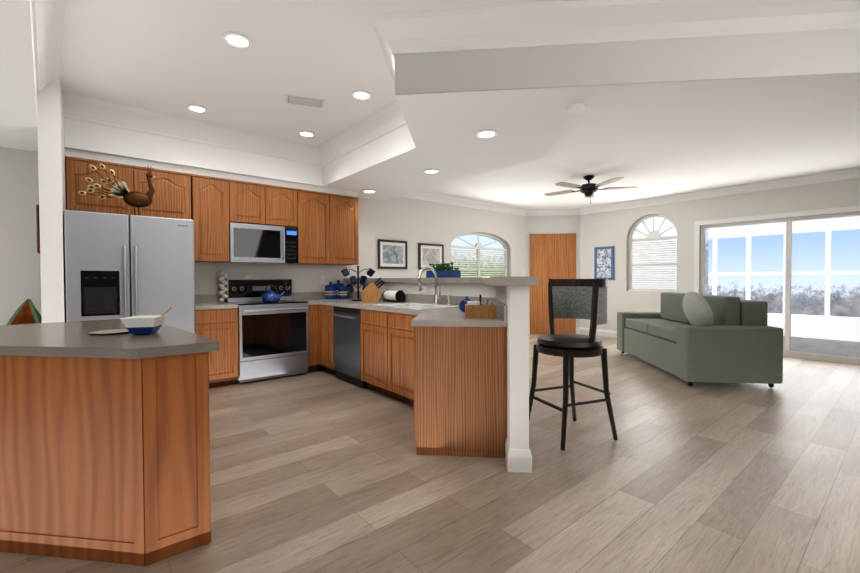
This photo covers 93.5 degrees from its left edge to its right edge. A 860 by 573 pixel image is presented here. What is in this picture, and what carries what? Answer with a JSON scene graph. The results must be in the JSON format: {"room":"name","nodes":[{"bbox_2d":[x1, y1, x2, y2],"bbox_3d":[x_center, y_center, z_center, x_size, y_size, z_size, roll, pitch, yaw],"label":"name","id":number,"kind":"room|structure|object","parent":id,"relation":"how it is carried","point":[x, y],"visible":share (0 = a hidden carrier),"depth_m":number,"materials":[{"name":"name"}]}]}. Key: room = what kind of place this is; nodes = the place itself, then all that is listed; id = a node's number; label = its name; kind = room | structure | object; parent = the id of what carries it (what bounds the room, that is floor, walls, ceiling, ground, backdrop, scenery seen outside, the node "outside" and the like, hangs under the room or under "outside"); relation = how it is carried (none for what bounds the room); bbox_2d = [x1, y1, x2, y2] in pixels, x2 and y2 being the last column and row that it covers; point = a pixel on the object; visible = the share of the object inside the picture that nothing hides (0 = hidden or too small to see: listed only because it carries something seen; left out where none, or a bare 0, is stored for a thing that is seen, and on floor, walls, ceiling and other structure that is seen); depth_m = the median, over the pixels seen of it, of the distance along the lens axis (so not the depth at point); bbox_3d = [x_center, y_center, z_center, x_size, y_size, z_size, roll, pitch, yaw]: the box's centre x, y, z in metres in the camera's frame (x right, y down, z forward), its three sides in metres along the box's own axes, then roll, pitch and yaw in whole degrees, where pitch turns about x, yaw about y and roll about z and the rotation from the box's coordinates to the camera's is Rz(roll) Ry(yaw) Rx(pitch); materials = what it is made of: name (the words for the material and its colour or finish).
{"room":"kitchen","nodes":[
{"label":"kitchen","id":0,"kind":"room"},
{"bbox_2d":[37,78,66,322],"bbox_3d":[-3.422,-0.314,3.699,0.140,2.900,0.880,-1,1,-40],"label":"column","id":1,"kind":"structure","parent":0,"point":[52,172],"depth_m":3.36,"materials":[{"name":"white paint"}]},
{"bbox_2d":[36,205,39,253],"bbox_3d":[-3.432,-0.487,3.573,0.025,0.400,0.458,-1,1,-40],"label":"framed picture","id":2,"kind":"object","parent":1,"relation":"attached to","point":[38,228],"visible":0.27,"depth_m":3.40,"materials":[{"name":"brown"}]},
{"bbox_2d":[32,0,167,123],"bbox_3d":[0.415,-1.605,-0.423,0.848,0.190,10.350,-1,1,-40],"label":"crown molding","id":3,"kind":"structure","parent":1,"relation":"attached to","point":[48,15],"depth_m":2.93,"materials":[{"name":"white"}]},
{"bbox_2d":[63,104,243,150],"bbox_3d":[-2.441,-1.687,4.483,2.410,0.190,0.145,-1,1,-40],"label":"crown molding","id":4,"kind":"structure","parent":1,"relation":"attached to","point":[176,127],"depth_m":4.26,"materials":[{"name":"white paint"}]},
{"bbox_2d":[0,147,524,324],"bbox_3d":[-3.475,-0.376,4.328,14.220,3.000,0.160,-1,1,-40],"label":"wall","id":5,"kind":"structure","parent":0,"point":[413,223],"depth_m":5.73,"materials":[{"name":"white paint"}]},
{"bbox_2d":[66,156,193,219],"bbox_3d":[-3.136,-0.977,4.265,1.024,0.522,0.349,-1,1,-40],"label":"upper cabinet","id":6,"kind":"object","parent":5,"relation":"attached to","point":[173,196],"depth_m":4.11,"materials":[{"name":"brown wood"}]},
{"bbox_2d":[194,174,229,262],"bbox_3d":[-2.587,-0.767,4.722,0.370,0.962,0.349,-1,1,-40],"label":"upper cabinet","id":7,"kind":"object","parent":5,"relation":"attached to","point":[211,194],"depth_m":4.59,"materials":[{"name":"brown wood"}]},
{"bbox_2d":[230,179,297,227],"bbox_3d":[-2.132,-1.009,5.094,0.809,0.496,0.349,-1,1,-40],"label":"upper cabinet","id":8,"kind":"object","parent":5,"relation":"attached to","point":[250,203],"depth_m":4.95,"materials":[{"name":"brown wood"}]},
{"bbox_2d":[229,222,297,263],"bbox_3d":[-2.108,-0.523,5.076,0.805,0.458,0.415,-1,1,-40],"label":"over-the-range microwave","id":9,"kind":"object","parent":8,"relation":"attached to","point":[252,243],"visible":0.98,"depth_m":4.93,"materials":[{"name":"silver metal"}]},
{"bbox_2d":[320,276,324,283],"bbox_3d":[-1.542,-0.098,5.821,0.070,0.115,0.005,-1,1,-40],"label":"electrical outlet plate","id":10,"kind":"object","parent":5,"relation":"attached to","point":[322,278],"depth_m":5.81,"materials":[{"name":"white plastic"}]},
{"bbox_2d":[288,189,358,264],"bbox_3d":[-1.475,-0.788,5.640,0.889,0.962,0.349,-1,1,-40],"label":"upper cabinet","id":11,"kind":"object","parent":5,"relation":"attached to","point":[326,224],"depth_m":5.48,"materials":[{"name":"brown wood"}]},
{"bbox_2d":[378,239,407,268],"bbox_3d":[-0.603,-0.519,6.574,0.567,0.465,0.025,-1,1,-40],"label":"picture","id":12,"kind":"object","parent":5,"relation":"attached to","point":[392,254],"visible":0.96,"depth_m":6.56,"materials":[{"name":"white"}]},
{"bbox_2d":[418,243,443,269],"bbox_3d":[0.025,-0.520,7.092,0.560,0.455,0.025,-1,1,-40],"label":"picture","id":13,"kind":"object","parent":5,"relation":"attached to","point":[428,254],"visible":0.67,"depth_m":7.06,"materials":[{"name":"white"}]},
{"bbox_2d":[451,232,506,277],"bbox_3d":[0.977,-0.487,8.030,1.702,1.157,0.102,-1,1,-40],"label":"window","id":14,"kind":"structure","parent":5,"relation":"in","point":[478,246],"depth_m":8.02,"materials":[{"name":"white plastic"}]},
{"bbox_2d":[451,246,506,277],"bbox_3d":[1.000,-0.361,8.004,1.604,0.774,0.030,-1,1,-40],"label":"window blind","id":15,"kind":"object","parent":14,"relation":"attached to","point":[478,269],"depth_m":8.01,"materials":[{"name":"white plastic"}]},
{"bbox_2d":[0,0,592,200],"bbox_3d":[-1.252,-1.423,-1.233,10.600,0.554,11.220,-1,1,-40],"label":"ceiling","id":16,"kind":"structure","parent":0,"point":[438,131],"depth_m":3.89,"materials":[{"name":"white paint"}]},
{"bbox_2d":[362,190,375,192],"bbox_3d":[-0.857,-1.344,5.723,0.195,0.010,0.195,0,1,26],"label":"recessed light","id":17,"kind":"object","parent":16,"relation":"in","point":[366,191],"depth_m":5.72,"materials":[{"name":"white"}]},
{"bbox_2d":[423,169,439,173],"bbox_3d":[0.020,-1.327,4.666,0.195,0.010,0.195,0,1,26],"label":"recessed light","id":18,"kind":"object","parent":16,"relation":"in","point":[430,171],"depth_m":4.66,"materials":[{"name":"white"}]},
{"bbox_2d":[475,130,497,137],"bbox_3d":[0.484,-1.306,3.471,0.195,0.010,0.195,1,1,41],"label":"recessed light","id":19,"kind":"object","parent":16,"relation":"in","point":[482,133],"depth_m":3.46,"materials":[{"name":"white"}]},
{"bbox_2d":[60,0,571,146],"bbox_3d":[1.536,-1.809,1.193,18.400,0.150,11.820,-1,1,-40],"label":"ceiling","id":20,"kind":"structure","parent":0,"point":[173,57],"depth_m":3.13,"materials":[{"name":"white paint"}]},
{"bbox_2d":[186,104,207,112],"bbox_3d":[-2.319,-1.767,4.028,0.195,0.010,0.195,0,1,26],"label":"recessed light","id":21,"kind":"object","parent":20,"relation":"in","point":[192,107],"depth_m":4.02,"materials":[{"name":"white"}]},
{"bbox_2d":[222,32,251,48],"bbox_3d":[-1.372,-1.749,2.879,0.195,0.010,0.195,0,1,26],"label":"recessed light","id":22,"kind":"object","parent":20,"relation":"in","point":[237,40],"depth_m":2.87,"materials":[{"name":"white"}]},
{"bbox_2d":[285,94,324,107],"bbox_3d":[-1.197,-1.768,3.878,0.360,0.012,0.190,-1,1,-20],"label":"ceiling vent","id":23,"kind":"object","parent":20,"relation":"in","point":[305,101],"visible":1,"depth_m":3.85,"materials":[{"name":"silver metal"}]},
{"bbox_2d":[298,131,314,136],"bbox_3d":[-1.444,-1.783,4.737,0.195,0.010,0.195,1,1,41],"label":"recessed light","id":24,"kind":"object","parent":20,"relation":"in","point":[302,133],"depth_m":4.72,"materials":[{"name":"white"}]},
{"bbox_2d":[351,90,371,99],"bbox_3d":[-0.633,-1.767,3.742,0.195,0.010,0.195,1,1,41],"label":"recessed light","id":25,"kind":"object","parent":20,"relation":"in","point":[357,94],"depth_m":3.73,"materials":[{"name":"white"}]},
{"bbox_2d":[244,0,859,165],"bbox_3d":[2.235,-1.682,3.387,5.086,0.190,7.790,-1,1,-40],"label":"crown molding","id":26,"kind":"structure","parent":20,"relation":"attached to","point":[589,21],"depth_m":2.54,"materials":[{"name":"white paint"}]},
{"bbox_2d":[347,282,414,293],"bbox_3d":[-0.253,0.527,4.972,0.125,1.150,2.972,-1,1,-40],"label":"wall","id":27,"kind":"structure","parent":0,"point":[408,288],"depth_m":5.08,"materials":[{"name":"white paint"}]},
{"bbox_2d":[421,286,427,292],"bbox_3d":[-0.065,0.035,4.630,0.005,0.075,0.120,-1,1,-40],"label":"electrical outlet plate","id":28,"kind":"object","parent":27,"relation":"attached to","point":[425,288],"depth_m":4.61,"materials":[{"name":"white plastic"}]},
{"bbox_2d":[343,276,538,285],"bbox_3d":[-0.291,-0.064,4.232,1.330,0.053,4.044,-1,1,-40],"label":"bar ledge","id":29,"kind":"object","parent":27,"relation":"on","point":[511,281],"visible":0.81,"depth_m":3.88,"materials":[{"name":"stone"}]},
{"bbox_2d":[426,262,460,277],"bbox_3d":[0.143,-0.180,4.471,0.130,0.165,0.478,-1,1,-40],"label":"potted plant","id":30,"kind":"object","parent":29,"relation":"on","point":[448,272],"visible":0.96,"depth_m":4.39,"materials":[{"name":"blue"}]},
{"bbox_2d":[0,334,859,572],"bbox_3d":[1.482,1.194,1.326,18.000,0.060,11.620,-1,1,-40],"label":"floor","id":31,"kind":"structure","parent":0,"point":[321,470],"depth_m":2.36,"materials":[{"name":"laminate"}]},
{"bbox_2d":[0,351,210,565],"bbox_3d":[-1.815,0.721,2.169,0.832,0.872,1.569,-1,1,-40],"label":"kitchen island","id":32,"kind":"object","parent":31,"relation":"on","point":[104,448],"depth_m":1.73,"materials":[{"name":"brown wood"}]},
{"bbox_2d":[0,319,219,374],"bbox_3d":[-1.815,0.264,2.162,0.905,0.040,1.640,-1,1,-40],"label":"island countertop","id":33,"kind":"structure","parent":32,"relation":"on","point":[38,346],"depth_m":1.76,"materials":[{"name":"grey stone"}]},
{"bbox_2d":[6,299,41,324],"bbox_3d":[-3.603,0.642,3.517,0.428,1.062,0.359,-1,1,-40],"label":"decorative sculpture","id":34,"kind":"object","parent":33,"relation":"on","point":[26,312],"visible":0.23,"depth_m":3.58,"materials":[{"name":"green"}]},
{"bbox_2d":[88,329,129,334],"bbox_3d":[-1.659,0.238,2.109,0.188,0.010,0.188,-1,1,-40],"label":"plate","id":35,"kind":"object","parent":33,"relation":"on","point":[113,332],"visible":0.85,"depth_m":2.06,"materials":[{"name":"ceramic"}]},
{"bbox_2d":[120,307,171,334],"bbox_3d":[-1.447,0.176,2.079,0.186,0.134,0.151,0,1,-15],"label":"bowl","id":36,"kind":"object","parent":33,"relation":"on","point":[143,325],"visible":1,"depth_m":2.02,"materials":[{"name":"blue ceramic"}]},
{"bbox_2d":[64,210,194,333],"bbox_3d":[-2.959,0.228,4.028,0.961,1.777,0.914,-1,1,-40],"label":"fridge","id":37,"kind":"object","parent":31,"relation":"on","point":[118,266],"visible":0.56,"depth_m":3.68,"materials":[{"name":"grey metal"}]},
{"bbox_2d":[78,163,156,215],"bbox_3d":[-2.872,-0.905,3.741,0.586,0.495,0.115,-1,1,-40],"label":"peacock","id":38,"kind":"object","parent":37,"relation":"on","point":[137,199],"visible":0.98,"depth_m":3.75,"materials":[{"name":"brown metal"}]},
{"bbox_2d":[195,308,238,387],"bbox_3d":[-2.517,0.677,4.639,0.447,0.872,0.599,-1,1,-40],"label":"base cabinet","id":39,"kind":"object","parent":31,"relation":"on","point":[221,325],"depth_m":4.45,"materials":[{"name":"brown wood"}]},
{"bbox_2d":[195,294,237,309],"bbox_3d":[-2.516,0.171,4.627,0.448,0.140,0.608,-1,1,-40],"label":"countertop","id":40,"kind":"structure","parent":39,"relation":"on","point":[209,301],"depth_m":4.73,"materials":[{"name":"stone"}]},
{"bbox_2d":[218,270,227,302],"bbox_3d":[-2.508,-0.006,4.899,0.102,0.400,0.063,-1,1,-40],"label":"garlic","id":41,"kind":"object","parent":40,"relation":"on","point":[221,286],"visible":1,"depth_m":4.88,"materials":[{"name":"beige food"}]},
{"bbox_2d":[225,279,308,383],"bbox_3d":[-2.002,0.502,5.005,0.804,1.200,0.669,-1,1,-40],"label":"range","id":42,"kind":"object","parent":31,"relation":"on","point":[273,340],"visible":0.92,"depth_m":4.83,"materials":[{"name":"silver metal"}]},
{"bbox_2d":[262,284,284,301],"bbox_3d":[-1.891,0.078,4.896,0.277,0.218,0.210,-1,1,-40],"label":"kettle","id":43,"kind":"object","parent":42,"relation":"on","point":[270,296],"visible":1,"depth_m":4.82,"materials":[{"name":"blue ceramic"}]},
{"bbox_2d":[308,305,318,370],"bbox_3d":[-1.320,0.655,5.641,0.667,0.872,0.577,-1,1,-40],"label":"base cabinet","id":44,"kind":"object","parent":31,"relation":"on","point":[313,336],"depth_m":5.13,"materials":[{"name":"brown wood"}]},
{"bbox_2d":[292,292,309,304],"bbox_3d":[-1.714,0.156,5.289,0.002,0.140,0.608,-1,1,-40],"label":"countertop","id":45,"kind":"structure","parent":44,"relation":"on","point":[301,296],"depth_m":5.59,"materials":[{"name":"stone"}]},
{"bbox_2d":[331,306,365,387],"bbox_3d":[-0.706,0.668,4.815,0.758,0.868,0.626,-1,1,-40],"label":"dishwasher","id":46,"kind":"object","parent":31,"relation":"on","point":[347,354],"visible":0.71,"depth_m":4.58,"materials":[{"name":"grey metal"}]},
{"bbox_2d":[315,304,382,374],"bbox_3d":[-1.018,0.661,5.243,0.709,0.872,0.422,-1,1,-40],"label":"base cabinet","id":47,"kind":"object","parent":31,"relation":"on","point":[324,322],"depth_m":5.00,"materials":[{"name":"brown wood"}]},
{"bbox_2d":[360,324,366,381],"bbox_3d":[-0.124,0.766,4.136,0.742,0.698,1.154,-1,1,-40],"label":"base cabinet","id":48,"kind":"object","parent":31,"relation":"on","point":[363,327],"depth_m":4.32,"materials":[{"name":"brown wood"}]},
{"bbox_2d":[367,315,506,457],"bbox_3d":[0.322,0.695,3.206,1.236,0.872,1.021,-1,1,-40],"label":"base cabinet","id":49,"kind":"object","parent":31,"relation":"on","point":[449,384],"depth_m":2.73,"materials":[{"name":"brown wood"}]},
{"bbox_2d":[304,291,502,309],"bbox_3d":[-0.377,0.168,4.362,0.829,0.140,3.743,-1,1,-40],"label":"countertop","id":50,"kind":"structure","parent":49,"relation":"on","point":[315,298],"depth_m":4.82,"materials":[{"name":"stone"}]},
{"bbox_2d":[325,282,335,298],"bbox_3d":[-1.406,0.054,5.719,0.160,0.242,0.160,-1,1,-40],"label":"canister","id":51,"kind":"object","parent":50,"relation":"on","point":[330,290],"visible":0.96,"depth_m":5.66,"materials":[{"name":"blue ceramic"}]},
{"bbox_2d":[333,280,344,298],"bbox_3d":[-1.325,0.040,5.857,0.176,0.266,0.176,-1,1,-40],"label":"canister","id":52,"kind":"object","parent":50,"relation":"on","point":[337,284],"visible":0.4,"depth_m":5.78,"materials":[{"name":"blue ceramic"}]},
{"bbox_2d":[338,283,347,298],"bbox_3d":[-1.243,0.062,5.789,0.147,0.223,0.147,-1,1,-40],"label":"canister","id":53,"kind":"object","parent":50,"relation":"on","point":[342,292],"visible":0.9,"depth_m":5.73,"materials":[{"name":"blue ceramic"}]},
{"bbox_2d":[341,266,374,300],"bbox_3d":[-0.920,-0.044,5.184,0.415,0.455,0.439,-1,1,-40],"label":"mug tree","id":54,"kind":"object","parent":50,"relation":"on","point":[353,280],"visible":0.9,"depth_m":5.16,"materials":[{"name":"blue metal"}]},
{"bbox_2d":[362,278,383,301],"bbox_3d":[-0.686,0.040,4.910,0.276,0.297,0.100,0,1,-15],"label":"knife block","id":55,"kind":"object","parent":50,"relation":"on","point":[371,292],"visible":1,"depth_m":4.86,"materials":[{"name":"brown wood"}]},
{"bbox_2d":[382,290,404,302],"bbox_3d":[-0.436,0.113,4.907,0.136,0.149,0.350,-1,1,-40],"label":"paper towel","id":56,"kind":"object","parent":50,"relation":"on","point":[393,296],"visible":1,"depth_m":4.83,"materials":[{"name":"white paper"}]},
{"bbox_2d":[372,302,458,309],"bbox_3d":[-0.118,0.290,4.141,0.580,0.199,0.860,-1,1,-40],"label":"sink","id":57,"kind":"object","parent":50,"relation":"in","point":[420,306],"visible":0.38,"depth_m":4.20,"materials":[{"name":"white ceramic"}]},
{"bbox_2d":[418,266,450,304],"bbox_3d":[0.045,-0.011,4.124,0.282,0.400,0.258,-1,1,-40],"label":"faucet","id":58,"kind":"object","parent":50,"relation":"on","point":[436,297],"visible":1,"depth_m":4.21,"materials":[{"name":"silver metal"}]},
{"bbox_2d":[459,296,471,311],"bbox_3d":[0.308,0.147,3.442,0.208,0.130,0.136,-1,1,-40],"label":"teapot","id":59,"kind":"object","parent":50,"relation":"on","point":[463,302],"visible":0.56,"depth_m":3.41,"materials":[{"name":"blue ceramic"}]},
{"bbox_2d":[367,299,506,326],"bbox_3d":[0.046,0.194,2.929,0.523,0.140,0.995,-1,1,-40],"label":"countertop","id":60,"kind":"structure","parent":49,"relation":"on","point":[450,317],"depth_m":2.97,"materials":[{"name":"stone"}]},
{"bbox_2d":[465,294,495,317],"bbox_3d":[0.366,0.140,2.940,0.220,0.164,0.140,0,1,5],"label":"caddy","id":61,"kind":"object","parent":60,"relation":"on","point":[478,309],"visible":1,"depth_m":2.87,"materials":[{"name":"brown wood"}]},
{"bbox_2d":[529,279,617,450],"bbox_3d":[1.056,0.533,3.065,0.618,1.181,0.586,-1,1,-40],"label":"bar stool","id":62,"kind":"object","parent":31,"relation":"on","point":[578,298],"visible":1,"depth_m":2.97,"materials":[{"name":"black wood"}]},
{"bbox_2d":[617,292,782,387],"bbox_3d":[3.378,0.562,5.383,0.990,1.035,2.100,0,1,5],"label":"sofa","id":63,"kind":"object","parent":31,"relation":"on","point":[689,337],"visible":1,"depth_m":4.52,"materials":[{"name":"fabric"}]},
{"bbox_2d":[682,292,714,332],"bbox_3d":[3.118,0.295,4.710,0.385,0.476,0.385,-1,1,-40],"label":"pillow","id":64,"kind":"object","parent":63,"relation":"on","point":[697,310],"depth_m":4.59,"materials":[{"name":"fabric"}]},
{"bbox_2d":[415,283,528,448],"bbox_3d":[0.584,0.558,3.128,0.930,1.150,1.013,-1,1,-40],"label":"wall","id":65,"kind":"structure","parent":0,"point":[515,299],"depth_m":2.50,"materials":[{"name":"white paint"}]},
{"bbox_2d":[505,327,616,472],"bbox_3d":[-1.836,1.073,3.026,15.050,0.140,3.970,-1,1,-40],"label":"baseboard","id":66,"kind":"structure","parent":65,"relation":"attached to","point":[518,460],"depth_m":2.50,"materials":[{"name":"white wood"}]},
{"bbox_2d":[525,215,580,326],"bbox_3d":[2.650,-0.479,8.815,1.174,3.000,0.160,0,1,5],"label":"wall","id":67,"kind":"structure","parent":0,"point":[557,224],"depth_m":8.72,"materials":[{"name":"white paint"}]},
{"bbox_2d":[530,233,575,333],"bbox_3d":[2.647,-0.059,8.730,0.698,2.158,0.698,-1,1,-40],"label":"closet door","id":68,"kind":"structure","parent":67,"relation":"in","point":[552,256],"depth_m":8.73,"materials":[{"name":"brown wood"}]},
{"bbox_2d":[395,28,859,94],"bbox_3d":[3.248,-1.532,2.400,7.000,0.458,0.012,0,1,5],"label":"beam","id":69,"kind":"structure","parent":0,"point":[786,54],"depth_m":2.58,"materials":[{"name":"white paint"}]},
{"bbox_2d":[421,73,859,209],"bbox_3d":[4.269,-1.716,5.372,8.469,0.250,8.057,-1,1,-40],"label":"ceiling","id":70,"kind":"structure","parent":0,"point":[651,140],"depth_m":4.41,"materials":[{"name":"white paint"}]},
{"bbox_2d":[567,102,586,113],"bbox_3d":[1.064,-1.287,2.932,0.136,0.034,0.136,-1,1,-40],"label":"smoke detector","id":71,"kind":"object","parent":70,"relation":"attached to","point":[576,108],"visible":1,"depth_m":2.90,"materials":[{"name":"white plastic"}]},
{"bbox_2d":[545,175,636,203],"bbox_3d":[2.263,-1.398,5.853,1.260,0.386,1.266,-1,1,-40],"label":"ceiling fan","id":72,"kind":"object","parent":70,"relation":"hanging from","point":[589,190],"visible":1,"depth_m":5.77,"materials":[{"name":"grey metal"}]},
{"bbox_2d":[580,178,859,364],"bbox_3d":[6.596,-0.416,4.725,0.160,3.000,10.390,-1,1,-40],"label":"wall","id":73,"kind":"structure","parent":0,"point":[607,228],"depth_m":7.14,"materials":[{"name":"white paint"}]},
{"bbox_2d":[594,246,613,279],"bbox_3d":[3.555,-0.471,8.258,0.025,0.678,0.405,-1,1,-40],"label":"picture","id":74,"kind":"object","parent":73,"relation":"attached to","point":[603,262],"visible":0.94,"depth_m":8.25,"materials":[{"name":"blue"}]},
{"bbox_2d":[401,168,859,215],"bbox_3d":[4.551,-1.499,3.558,4.450,0.118,11.220,-1,1,-40],"label":"crown molding","id":75,"kind":"structure","parent":73,"relation":"attached to","point":[796,181],"depth_m":7.08,"materials":[{"name":"white paint"}]},
{"bbox_2d":[628,214,677,291],"bbox_3d":[4.212,-0.636,7.641,0.102,1.448,0.902,-1,1,-40],"label":"window","id":76,"kind":"structure","parent":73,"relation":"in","point":[653,235],"depth_m":7.63,"materials":[{"name":"white plastic"}]},
{"bbox_2d":[694,205,859,350],"bbox_3d":[5.414,-0.024,6.120,0.138,2.172,2.450,-1,1,-40],"label":"sliding door frame","id":77,"kind":"structure","parent":73,"relation":"in","point":[829,212],"depth_m":6.15,"materials":[{"name":"white"}]},
{"label":"outside","id":78,"kind":"structure","parent":0,"visible":0},
{"bbox_2d":[451,216,859,341],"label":"windows","id":79,"kind":"structure","parent":78,"point":[745,262],"depth_m":9.85,"materials":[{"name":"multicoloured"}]}
]}

